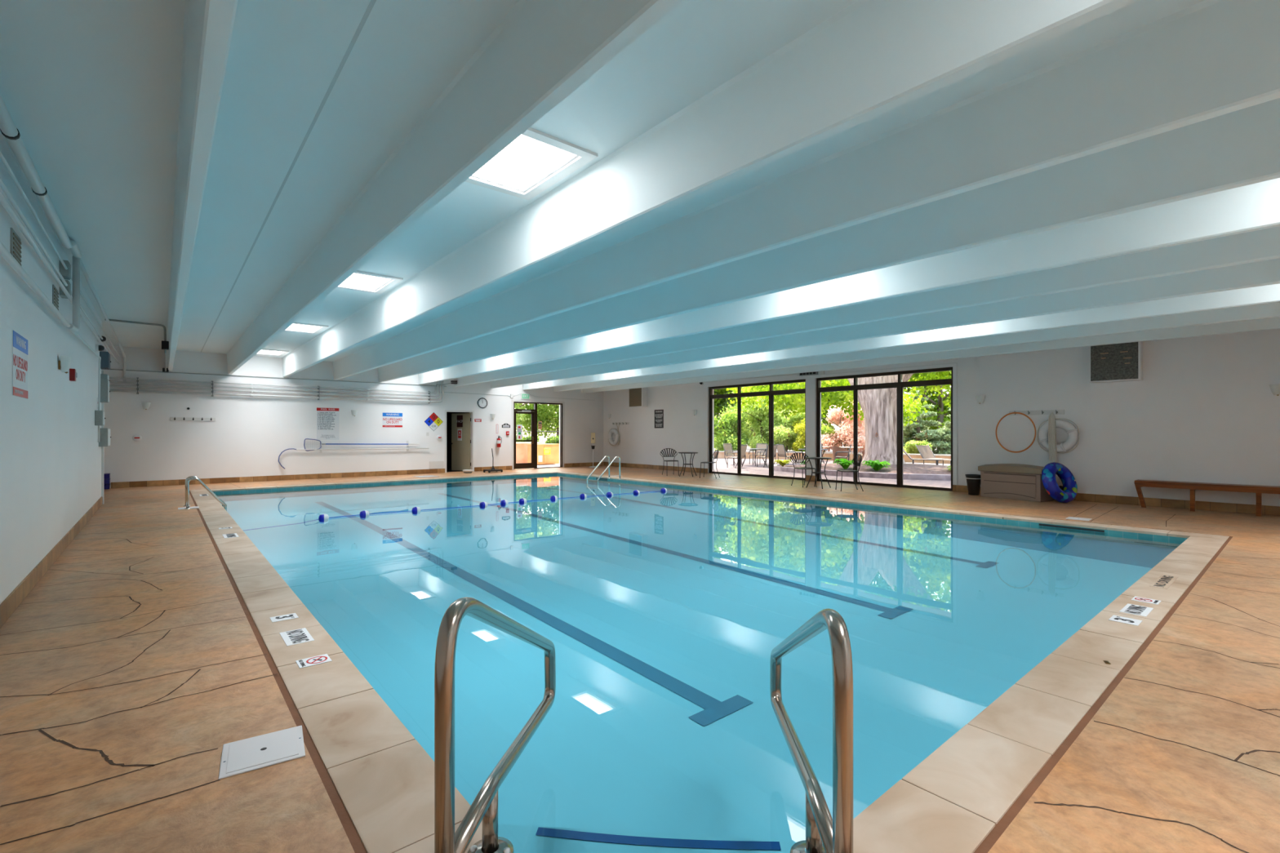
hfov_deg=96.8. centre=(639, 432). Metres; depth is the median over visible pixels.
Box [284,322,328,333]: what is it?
skylight
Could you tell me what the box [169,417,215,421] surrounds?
hook rack
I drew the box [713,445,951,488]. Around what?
patio
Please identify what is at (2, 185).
pipe
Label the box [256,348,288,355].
skylight
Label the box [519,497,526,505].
float
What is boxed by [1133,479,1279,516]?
wooden bench
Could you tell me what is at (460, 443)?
door
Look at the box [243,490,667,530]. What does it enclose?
lane rope
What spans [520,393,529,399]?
exit sign
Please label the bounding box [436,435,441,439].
fire horn
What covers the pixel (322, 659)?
marker
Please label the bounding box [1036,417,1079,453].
buoy
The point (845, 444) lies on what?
leafy tree
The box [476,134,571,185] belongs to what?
diffuser
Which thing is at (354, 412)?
wall sconce
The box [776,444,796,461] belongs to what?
sling chair
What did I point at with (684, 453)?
bistro table
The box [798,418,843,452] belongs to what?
shrub
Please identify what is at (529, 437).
shrub
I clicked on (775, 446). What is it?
sling chair
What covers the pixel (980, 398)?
wall sconce
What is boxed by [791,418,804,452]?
shrub
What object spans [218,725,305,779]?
skimmer cover
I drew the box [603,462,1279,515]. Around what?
baseboard
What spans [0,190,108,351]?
pipe
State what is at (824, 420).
leafy tree
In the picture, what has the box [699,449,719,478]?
bistro chair
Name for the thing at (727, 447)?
sling chair
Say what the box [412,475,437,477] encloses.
floor hatch
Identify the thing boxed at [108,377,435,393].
pipe
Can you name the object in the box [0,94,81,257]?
pipe
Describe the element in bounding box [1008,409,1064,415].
hook rack
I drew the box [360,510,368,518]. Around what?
float
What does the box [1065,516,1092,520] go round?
skimmer cover
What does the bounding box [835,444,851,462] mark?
sling chair
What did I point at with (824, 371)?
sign
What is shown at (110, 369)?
conduit
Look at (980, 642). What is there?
swimming pool
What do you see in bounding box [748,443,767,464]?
sling chair
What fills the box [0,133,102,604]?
wall
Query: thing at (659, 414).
board
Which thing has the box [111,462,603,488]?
baseboard
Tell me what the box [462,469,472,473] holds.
plastic tray
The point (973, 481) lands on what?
waste bin
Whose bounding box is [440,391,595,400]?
conduit
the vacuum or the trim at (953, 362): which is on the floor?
the vacuum
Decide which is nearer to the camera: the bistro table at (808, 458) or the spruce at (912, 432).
the bistro table at (808, 458)
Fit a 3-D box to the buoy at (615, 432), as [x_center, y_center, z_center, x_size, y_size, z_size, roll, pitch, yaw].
[-1.070,0.180,22.925,0.200,0.703,0.703,0,0,-40]
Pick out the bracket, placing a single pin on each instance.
(407, 442)
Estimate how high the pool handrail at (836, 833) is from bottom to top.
0.872 m
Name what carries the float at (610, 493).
attached to the lane rope at (657, 491)
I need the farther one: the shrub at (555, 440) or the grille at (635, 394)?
the shrub at (555, 440)
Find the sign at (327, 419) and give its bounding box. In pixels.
[316,407,338,439]
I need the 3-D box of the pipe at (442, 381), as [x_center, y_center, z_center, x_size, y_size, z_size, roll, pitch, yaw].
[-10.139,-1.536,16.211,9.185,1.088,0.071,0,0,-40]
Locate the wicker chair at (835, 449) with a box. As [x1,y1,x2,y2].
[831,446,848,462]
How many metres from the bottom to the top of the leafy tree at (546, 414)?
7.580 m
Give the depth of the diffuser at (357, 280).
8.16 m
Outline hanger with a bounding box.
[136,377,138,394]
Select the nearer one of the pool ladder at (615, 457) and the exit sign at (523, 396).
the pool ladder at (615, 457)
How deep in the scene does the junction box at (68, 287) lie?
6.40 m
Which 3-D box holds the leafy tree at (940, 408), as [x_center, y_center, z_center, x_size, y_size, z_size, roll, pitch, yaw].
[22.089,-3.363,41.928,8.727,9.797,8.882,0,0,2]
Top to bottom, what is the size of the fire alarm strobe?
0.150 m
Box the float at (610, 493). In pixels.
[606,491,613,497]
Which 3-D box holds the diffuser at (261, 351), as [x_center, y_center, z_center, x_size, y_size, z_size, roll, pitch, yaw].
[-9.876,-2.178,14.916,0.796,0.005,0.896,0,0,-40]
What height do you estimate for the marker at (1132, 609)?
0.005 m
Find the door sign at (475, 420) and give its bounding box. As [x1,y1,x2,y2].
[474,418,481,422]
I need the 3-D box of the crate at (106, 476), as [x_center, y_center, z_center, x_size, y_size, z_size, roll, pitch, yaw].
[-12.925,1.056,13.693,0.214,0.118,0.254,0,0,-40]
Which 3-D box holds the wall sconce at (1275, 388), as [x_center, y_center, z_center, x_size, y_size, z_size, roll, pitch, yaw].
[10.455,-0.694,9.307,0.105,0.189,0.189,0,0,-40]
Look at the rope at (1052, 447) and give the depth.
11.53 m
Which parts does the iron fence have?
rail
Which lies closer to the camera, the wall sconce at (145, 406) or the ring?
the ring
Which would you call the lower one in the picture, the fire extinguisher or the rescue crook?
the rescue crook
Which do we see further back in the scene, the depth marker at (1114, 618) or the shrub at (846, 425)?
the shrub at (846, 425)
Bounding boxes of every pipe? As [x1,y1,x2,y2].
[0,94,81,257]
[0,150,119,356]
[0,177,119,364]
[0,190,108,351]
[0,240,70,327]
[66,255,79,331]
[70,329,101,442]
[75,257,119,342]
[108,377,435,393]
[109,380,438,395]
[109,380,444,402]
[109,381,440,399]
[117,342,125,381]
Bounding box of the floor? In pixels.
[0,465,1279,852]
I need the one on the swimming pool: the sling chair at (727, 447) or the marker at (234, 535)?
the marker at (234, 535)
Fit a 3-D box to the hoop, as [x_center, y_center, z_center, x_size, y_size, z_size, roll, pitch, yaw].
[8.031,0.000,12.149,0.026,0.869,0.757,0,0,-40]
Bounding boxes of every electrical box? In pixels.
[98,427,111,446]
[100,378,110,402]
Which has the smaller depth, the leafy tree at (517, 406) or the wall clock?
the wall clock
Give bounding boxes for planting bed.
[773,462,951,480]
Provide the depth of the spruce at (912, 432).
30.52 m
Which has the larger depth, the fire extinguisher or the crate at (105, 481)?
the fire extinguisher
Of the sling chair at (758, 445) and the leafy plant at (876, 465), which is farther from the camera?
the sling chair at (758, 445)
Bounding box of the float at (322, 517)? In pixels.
[318,514,328,522]
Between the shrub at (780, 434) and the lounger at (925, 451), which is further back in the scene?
the shrub at (780, 434)
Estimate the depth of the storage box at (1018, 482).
11.56 m
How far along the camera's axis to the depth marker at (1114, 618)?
4.12 m
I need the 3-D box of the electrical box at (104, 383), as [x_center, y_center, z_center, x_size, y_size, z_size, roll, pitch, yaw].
[-9.927,-0.770,10.531,0.141,0.420,0.340,0,0,-40]
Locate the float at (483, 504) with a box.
[479,502,487,508]
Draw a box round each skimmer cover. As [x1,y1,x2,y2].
[177,506,199,509]
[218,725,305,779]
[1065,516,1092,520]
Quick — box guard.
[101,370,103,504]
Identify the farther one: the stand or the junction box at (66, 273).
the stand
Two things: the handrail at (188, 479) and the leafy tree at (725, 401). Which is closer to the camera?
the handrail at (188, 479)
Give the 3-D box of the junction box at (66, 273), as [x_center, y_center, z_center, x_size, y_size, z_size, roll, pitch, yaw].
[-6.536,-1.850,6.458,0.076,0.180,0.200,0,0,-40]
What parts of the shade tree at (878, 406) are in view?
crown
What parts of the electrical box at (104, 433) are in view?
door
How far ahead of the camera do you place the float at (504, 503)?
11.50 m
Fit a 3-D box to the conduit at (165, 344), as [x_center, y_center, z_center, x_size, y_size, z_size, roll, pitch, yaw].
[-10.975,-1.819,12.512,0.940,0.578,4.680,0,0,-40]
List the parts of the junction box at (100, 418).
door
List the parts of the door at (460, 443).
notice panel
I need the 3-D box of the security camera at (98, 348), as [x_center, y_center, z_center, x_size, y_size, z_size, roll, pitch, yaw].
[-9.402,-1.470,9.888,0.115,0.124,0.124,0,0,-40]
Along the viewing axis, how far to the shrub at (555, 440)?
30.67 m
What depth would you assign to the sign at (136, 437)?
14.20 m
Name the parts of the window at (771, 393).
sash, sash, sash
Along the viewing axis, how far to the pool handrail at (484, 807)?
1.59 m
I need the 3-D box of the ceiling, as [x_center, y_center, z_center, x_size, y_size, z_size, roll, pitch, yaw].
[-0.921,-1.927,10.516,16.545,0.685,21.270,0,0,-40]
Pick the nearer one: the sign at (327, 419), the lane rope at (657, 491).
the lane rope at (657, 491)
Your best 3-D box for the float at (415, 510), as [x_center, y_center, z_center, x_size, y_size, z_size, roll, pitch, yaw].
[-4.112,1.438,10.436,0.150,0.140,0.138,0,0,-38]
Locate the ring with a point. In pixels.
(1068, 493)
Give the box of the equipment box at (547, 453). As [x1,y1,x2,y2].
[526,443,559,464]
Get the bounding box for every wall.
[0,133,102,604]
[102,345,603,488]
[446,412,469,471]
[515,441,543,463]
[603,328,1279,506]
[713,450,951,463]
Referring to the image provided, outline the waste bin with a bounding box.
[964,474,980,495]
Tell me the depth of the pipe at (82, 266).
8.45 m
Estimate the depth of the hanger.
14.22 m
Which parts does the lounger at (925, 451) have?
frame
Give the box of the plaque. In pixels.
[502,423,510,427]
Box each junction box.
[59,259,71,279]
[59,279,71,298]
[94,410,105,425]
[99,351,111,369]
[100,373,109,380]
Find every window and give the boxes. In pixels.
[709,378,805,479]
[816,366,952,491]
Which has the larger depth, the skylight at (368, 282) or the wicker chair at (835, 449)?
the wicker chair at (835, 449)
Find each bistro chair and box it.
[660,448,679,475]
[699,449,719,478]
[790,452,817,487]
[835,453,863,491]
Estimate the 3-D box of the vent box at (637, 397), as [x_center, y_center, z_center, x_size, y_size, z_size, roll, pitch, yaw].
[-0.079,-1.360,21.668,0.286,0.780,0.780,0,0,-40]
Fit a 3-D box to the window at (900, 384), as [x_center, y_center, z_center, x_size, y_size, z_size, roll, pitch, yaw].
[6.183,-0.080,14.645,0.110,2.900,3.630,0,0,-40]
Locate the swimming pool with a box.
[189,471,1232,852]
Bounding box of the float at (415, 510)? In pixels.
[411,506,420,514]
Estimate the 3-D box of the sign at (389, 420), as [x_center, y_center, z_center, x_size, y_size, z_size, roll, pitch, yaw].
[-7.924,-0.397,18.191,0.610,0.460,0.007,0,0,-40]
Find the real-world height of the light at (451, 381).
0.160 m
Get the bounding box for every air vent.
[9,227,21,265]
[52,284,58,310]
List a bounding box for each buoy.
[607,428,618,445]
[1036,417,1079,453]
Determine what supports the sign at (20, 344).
attached to the wall at (51, 451)
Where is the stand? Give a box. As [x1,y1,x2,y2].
[589,432,596,467]
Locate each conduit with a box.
[104,318,168,373]
[110,368,446,386]
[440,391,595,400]
[703,373,796,382]
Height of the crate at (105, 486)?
0.118 m
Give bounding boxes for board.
[654,409,663,428]
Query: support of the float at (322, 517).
attached to the lane rope at (657, 491)
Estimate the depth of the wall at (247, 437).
16.25 m
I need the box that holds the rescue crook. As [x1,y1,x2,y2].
[278,448,429,469]
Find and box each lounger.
[902,448,942,465]
[915,444,951,466]
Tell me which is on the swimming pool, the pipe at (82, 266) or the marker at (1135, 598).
the marker at (1135, 598)
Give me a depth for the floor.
2.83 m
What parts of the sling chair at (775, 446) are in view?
frame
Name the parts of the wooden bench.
leg, leg, seat, leg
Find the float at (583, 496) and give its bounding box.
[579,493,586,499]
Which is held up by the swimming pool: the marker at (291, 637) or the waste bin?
the marker at (291, 637)
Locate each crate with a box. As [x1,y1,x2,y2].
[103,473,110,479]
[103,478,110,484]
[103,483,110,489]
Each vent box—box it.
[628,387,647,407]
[1088,341,1142,382]
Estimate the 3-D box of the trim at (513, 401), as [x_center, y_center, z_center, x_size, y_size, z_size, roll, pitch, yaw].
[-3.841,0.080,21.628,2.280,2.580,0.012,0,0,-40]
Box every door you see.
[444,409,474,472]
[513,401,562,469]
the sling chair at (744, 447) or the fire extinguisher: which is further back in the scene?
the sling chair at (744, 447)
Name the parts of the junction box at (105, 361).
door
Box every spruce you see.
[902,386,951,454]
[933,407,951,454]
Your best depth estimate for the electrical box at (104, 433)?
10.38 m
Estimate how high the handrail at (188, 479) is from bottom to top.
1.006 m
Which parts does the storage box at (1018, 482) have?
panel, lid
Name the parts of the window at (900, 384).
sash, sash, sash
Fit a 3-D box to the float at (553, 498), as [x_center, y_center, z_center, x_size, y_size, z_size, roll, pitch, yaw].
[-1.867,1.438,12.302,0.150,0.140,0.138,0,0,-37]
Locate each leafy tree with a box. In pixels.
[514,403,528,434]
[514,403,559,438]
[713,383,791,451]
[713,388,732,447]
[779,382,836,448]
[821,378,905,451]
[902,374,951,449]
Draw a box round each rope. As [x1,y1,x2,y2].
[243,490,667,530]
[1048,412,1057,462]
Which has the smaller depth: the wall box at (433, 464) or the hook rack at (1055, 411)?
the hook rack at (1055, 411)
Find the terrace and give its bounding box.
[537,463,559,467]
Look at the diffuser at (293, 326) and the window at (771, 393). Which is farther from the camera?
the window at (771, 393)
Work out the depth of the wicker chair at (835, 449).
25.22 m
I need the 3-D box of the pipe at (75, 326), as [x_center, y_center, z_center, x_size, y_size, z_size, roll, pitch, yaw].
[-6.498,-1.607,6.511,0.064,0.887,0.333,0,0,-34]
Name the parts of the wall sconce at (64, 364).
plate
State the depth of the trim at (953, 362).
13.10 m
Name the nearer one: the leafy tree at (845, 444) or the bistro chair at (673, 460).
the bistro chair at (673, 460)
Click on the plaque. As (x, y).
(504, 425)
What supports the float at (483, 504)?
attached to the lane rope at (657, 491)
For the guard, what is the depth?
10.82 m
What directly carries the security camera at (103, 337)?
attached to the wall at (51, 451)
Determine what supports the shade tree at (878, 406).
in the planting bed
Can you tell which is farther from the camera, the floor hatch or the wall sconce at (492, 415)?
the wall sconce at (492, 415)
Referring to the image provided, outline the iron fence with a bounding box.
[515,431,559,442]
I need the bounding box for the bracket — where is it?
[406,440,408,451]
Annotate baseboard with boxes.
[0,496,102,628]
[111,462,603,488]
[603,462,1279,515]
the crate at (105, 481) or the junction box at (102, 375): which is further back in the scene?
the crate at (105, 481)
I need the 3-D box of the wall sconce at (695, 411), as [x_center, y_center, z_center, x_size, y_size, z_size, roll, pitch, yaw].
[1.872,-0.674,19.493,0.105,0.189,0.189,0,0,-40]
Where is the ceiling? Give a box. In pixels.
[0,0,1279,393]
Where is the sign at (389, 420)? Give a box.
[382,413,402,426]
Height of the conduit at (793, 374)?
0.040 m
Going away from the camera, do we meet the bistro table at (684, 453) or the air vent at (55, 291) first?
the air vent at (55, 291)
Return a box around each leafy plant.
[773,459,791,466]
[833,458,853,469]
[862,460,890,471]
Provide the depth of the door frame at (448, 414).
22.00 m
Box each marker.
[222,533,239,537]
[269,613,298,622]
[279,627,314,646]
[295,653,332,668]
[1108,615,1142,626]
[1119,603,1153,617]
[1131,596,1161,604]
[1150,574,1177,589]
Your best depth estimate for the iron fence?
28.71 m
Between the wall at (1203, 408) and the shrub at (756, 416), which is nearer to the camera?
the wall at (1203, 408)
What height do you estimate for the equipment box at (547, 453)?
0.890 m
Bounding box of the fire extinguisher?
[497,436,501,447]
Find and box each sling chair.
[723,443,742,465]
[726,444,747,467]
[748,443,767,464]
[756,444,777,467]
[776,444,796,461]
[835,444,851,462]
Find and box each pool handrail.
[434,596,555,852]
[769,608,853,852]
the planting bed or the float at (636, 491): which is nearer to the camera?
the float at (636, 491)
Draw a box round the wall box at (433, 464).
[429,461,444,469]
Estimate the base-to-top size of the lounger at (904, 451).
0.892 m
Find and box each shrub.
[515,435,540,442]
[544,435,559,444]
[713,404,748,451]
[734,396,785,451]
[760,408,804,451]
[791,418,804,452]
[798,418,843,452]
[821,400,865,453]
[902,439,932,453]
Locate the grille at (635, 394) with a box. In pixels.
[629,387,641,406]
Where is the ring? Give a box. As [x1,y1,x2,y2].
[1041,462,1077,502]
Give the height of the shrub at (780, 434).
3.002 m
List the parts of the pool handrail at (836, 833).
post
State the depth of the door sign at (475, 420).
20.05 m
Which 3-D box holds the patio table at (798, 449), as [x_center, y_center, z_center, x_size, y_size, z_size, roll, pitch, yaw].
[7.295,1.069,23.932,1.220,0.738,1.220,0,0,-40]
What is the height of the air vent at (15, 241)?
0.240 m
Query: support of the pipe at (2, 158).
attached to the wall at (51, 451)
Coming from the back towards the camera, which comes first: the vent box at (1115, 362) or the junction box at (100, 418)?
the vent box at (1115, 362)
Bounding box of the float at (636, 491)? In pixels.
[632,489,639,493]
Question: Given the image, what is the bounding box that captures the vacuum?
[483,448,502,472]
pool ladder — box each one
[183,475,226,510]
[586,455,621,483]
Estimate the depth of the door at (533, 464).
21.49 m
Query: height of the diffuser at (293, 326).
0.005 m
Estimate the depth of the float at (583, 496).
12.66 m
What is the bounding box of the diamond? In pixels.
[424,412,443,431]
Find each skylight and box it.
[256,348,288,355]
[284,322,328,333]
[337,270,403,293]
[465,127,597,199]
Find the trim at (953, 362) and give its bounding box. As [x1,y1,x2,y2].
[813,362,957,484]
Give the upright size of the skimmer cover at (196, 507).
0.009 m
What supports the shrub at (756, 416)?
on the patio
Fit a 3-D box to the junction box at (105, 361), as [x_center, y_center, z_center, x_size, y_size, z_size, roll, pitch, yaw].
[-10.056,-1.350,10.684,0.141,0.300,0.400,0,0,-40]
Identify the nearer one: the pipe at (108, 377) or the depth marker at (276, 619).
the depth marker at (276, 619)
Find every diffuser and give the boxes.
[260,350,279,352]
[288,324,315,329]
[342,273,386,287]
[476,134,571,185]
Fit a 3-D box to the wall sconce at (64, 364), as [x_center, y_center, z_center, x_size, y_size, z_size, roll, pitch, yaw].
[-6.429,-0.754,6.352,0.105,0.189,0.189,0,0,-40]
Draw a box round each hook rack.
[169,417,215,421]
[612,422,628,424]
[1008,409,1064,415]
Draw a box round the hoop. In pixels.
[995,412,1035,453]
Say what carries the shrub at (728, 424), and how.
on the patio
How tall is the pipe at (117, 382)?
0.878 m
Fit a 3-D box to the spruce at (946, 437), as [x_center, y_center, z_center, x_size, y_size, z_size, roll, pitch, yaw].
[17.686,-0.729,30.412,3.843,4.518,3.878,0,0,-29]
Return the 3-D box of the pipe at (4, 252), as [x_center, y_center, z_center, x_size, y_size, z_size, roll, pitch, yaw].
[-2.932,-1.200,2.237,0.048,0.058,10.700,0,0,-40]
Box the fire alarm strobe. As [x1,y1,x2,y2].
[69,368,77,381]
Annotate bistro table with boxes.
[678,452,697,476]
[805,457,831,488]
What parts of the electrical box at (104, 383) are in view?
door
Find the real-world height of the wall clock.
0.370 m
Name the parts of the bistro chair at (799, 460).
frame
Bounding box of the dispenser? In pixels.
[591,432,595,443]
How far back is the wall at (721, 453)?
29.06 m
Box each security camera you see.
[95,344,104,351]
[97,334,106,342]
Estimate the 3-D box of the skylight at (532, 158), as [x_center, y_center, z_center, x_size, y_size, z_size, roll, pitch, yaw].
[-1.041,-2.144,4.432,0.980,0.072,1.070,0,0,-40]
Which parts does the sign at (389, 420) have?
panel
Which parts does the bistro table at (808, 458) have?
leg, leg, leg, leg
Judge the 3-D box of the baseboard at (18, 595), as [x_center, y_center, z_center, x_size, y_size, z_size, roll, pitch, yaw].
[-4.923,1.295,4.495,0.014,0.150,16.720,0,0,-40]
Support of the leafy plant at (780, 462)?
in the planting bed
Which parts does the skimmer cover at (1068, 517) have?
panel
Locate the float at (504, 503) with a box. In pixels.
[500,499,508,506]
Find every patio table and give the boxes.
[742,448,766,466]
[798,448,828,463]
[839,446,862,460]
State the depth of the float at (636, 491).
13.46 m
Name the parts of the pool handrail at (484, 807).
post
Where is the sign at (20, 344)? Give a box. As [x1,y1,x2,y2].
[12,329,27,399]
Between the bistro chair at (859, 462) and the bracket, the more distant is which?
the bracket
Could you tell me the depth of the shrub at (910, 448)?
29.20 m
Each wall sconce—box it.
[57,355,71,373]
[141,402,151,409]
[351,409,357,416]
[490,413,495,418]
[692,409,697,415]
[975,395,985,404]
[1269,384,1279,395]
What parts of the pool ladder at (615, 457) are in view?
rail, rail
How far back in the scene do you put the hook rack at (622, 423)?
22.60 m
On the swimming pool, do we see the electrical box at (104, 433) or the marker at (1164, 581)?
the marker at (1164, 581)
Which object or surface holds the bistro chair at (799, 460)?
on the floor
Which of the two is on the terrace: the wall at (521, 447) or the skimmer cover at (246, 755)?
the wall at (521, 447)
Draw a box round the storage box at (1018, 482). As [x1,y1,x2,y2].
[977,463,1053,502]
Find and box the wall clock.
[477,397,487,408]
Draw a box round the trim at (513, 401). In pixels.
[511,400,564,469]
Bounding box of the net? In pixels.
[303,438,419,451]
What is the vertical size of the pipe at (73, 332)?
1.473 m
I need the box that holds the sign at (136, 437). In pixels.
[132,434,142,441]
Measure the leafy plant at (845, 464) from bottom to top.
0.473 m
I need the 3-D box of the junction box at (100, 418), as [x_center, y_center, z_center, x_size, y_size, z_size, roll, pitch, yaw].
[-9.399,-0.250,9.890,0.121,0.260,0.340,0,0,-40]
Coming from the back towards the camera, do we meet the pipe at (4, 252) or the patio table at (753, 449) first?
the patio table at (753, 449)
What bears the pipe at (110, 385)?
attached to the hanger
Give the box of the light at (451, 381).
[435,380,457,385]
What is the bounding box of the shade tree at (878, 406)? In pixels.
[723,370,951,464]
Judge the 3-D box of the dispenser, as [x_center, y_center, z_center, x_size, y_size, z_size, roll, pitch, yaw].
[-1.841,0.215,22.296,0.170,0.410,0.115,0,0,-6]
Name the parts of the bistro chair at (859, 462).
frame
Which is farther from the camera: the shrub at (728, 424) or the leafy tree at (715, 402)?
the leafy tree at (715, 402)
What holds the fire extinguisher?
attached to the wall at (247, 437)
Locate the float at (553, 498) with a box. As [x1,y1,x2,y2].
[550,495,557,502]
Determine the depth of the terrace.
24.44 m
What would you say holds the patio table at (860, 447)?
on the patio

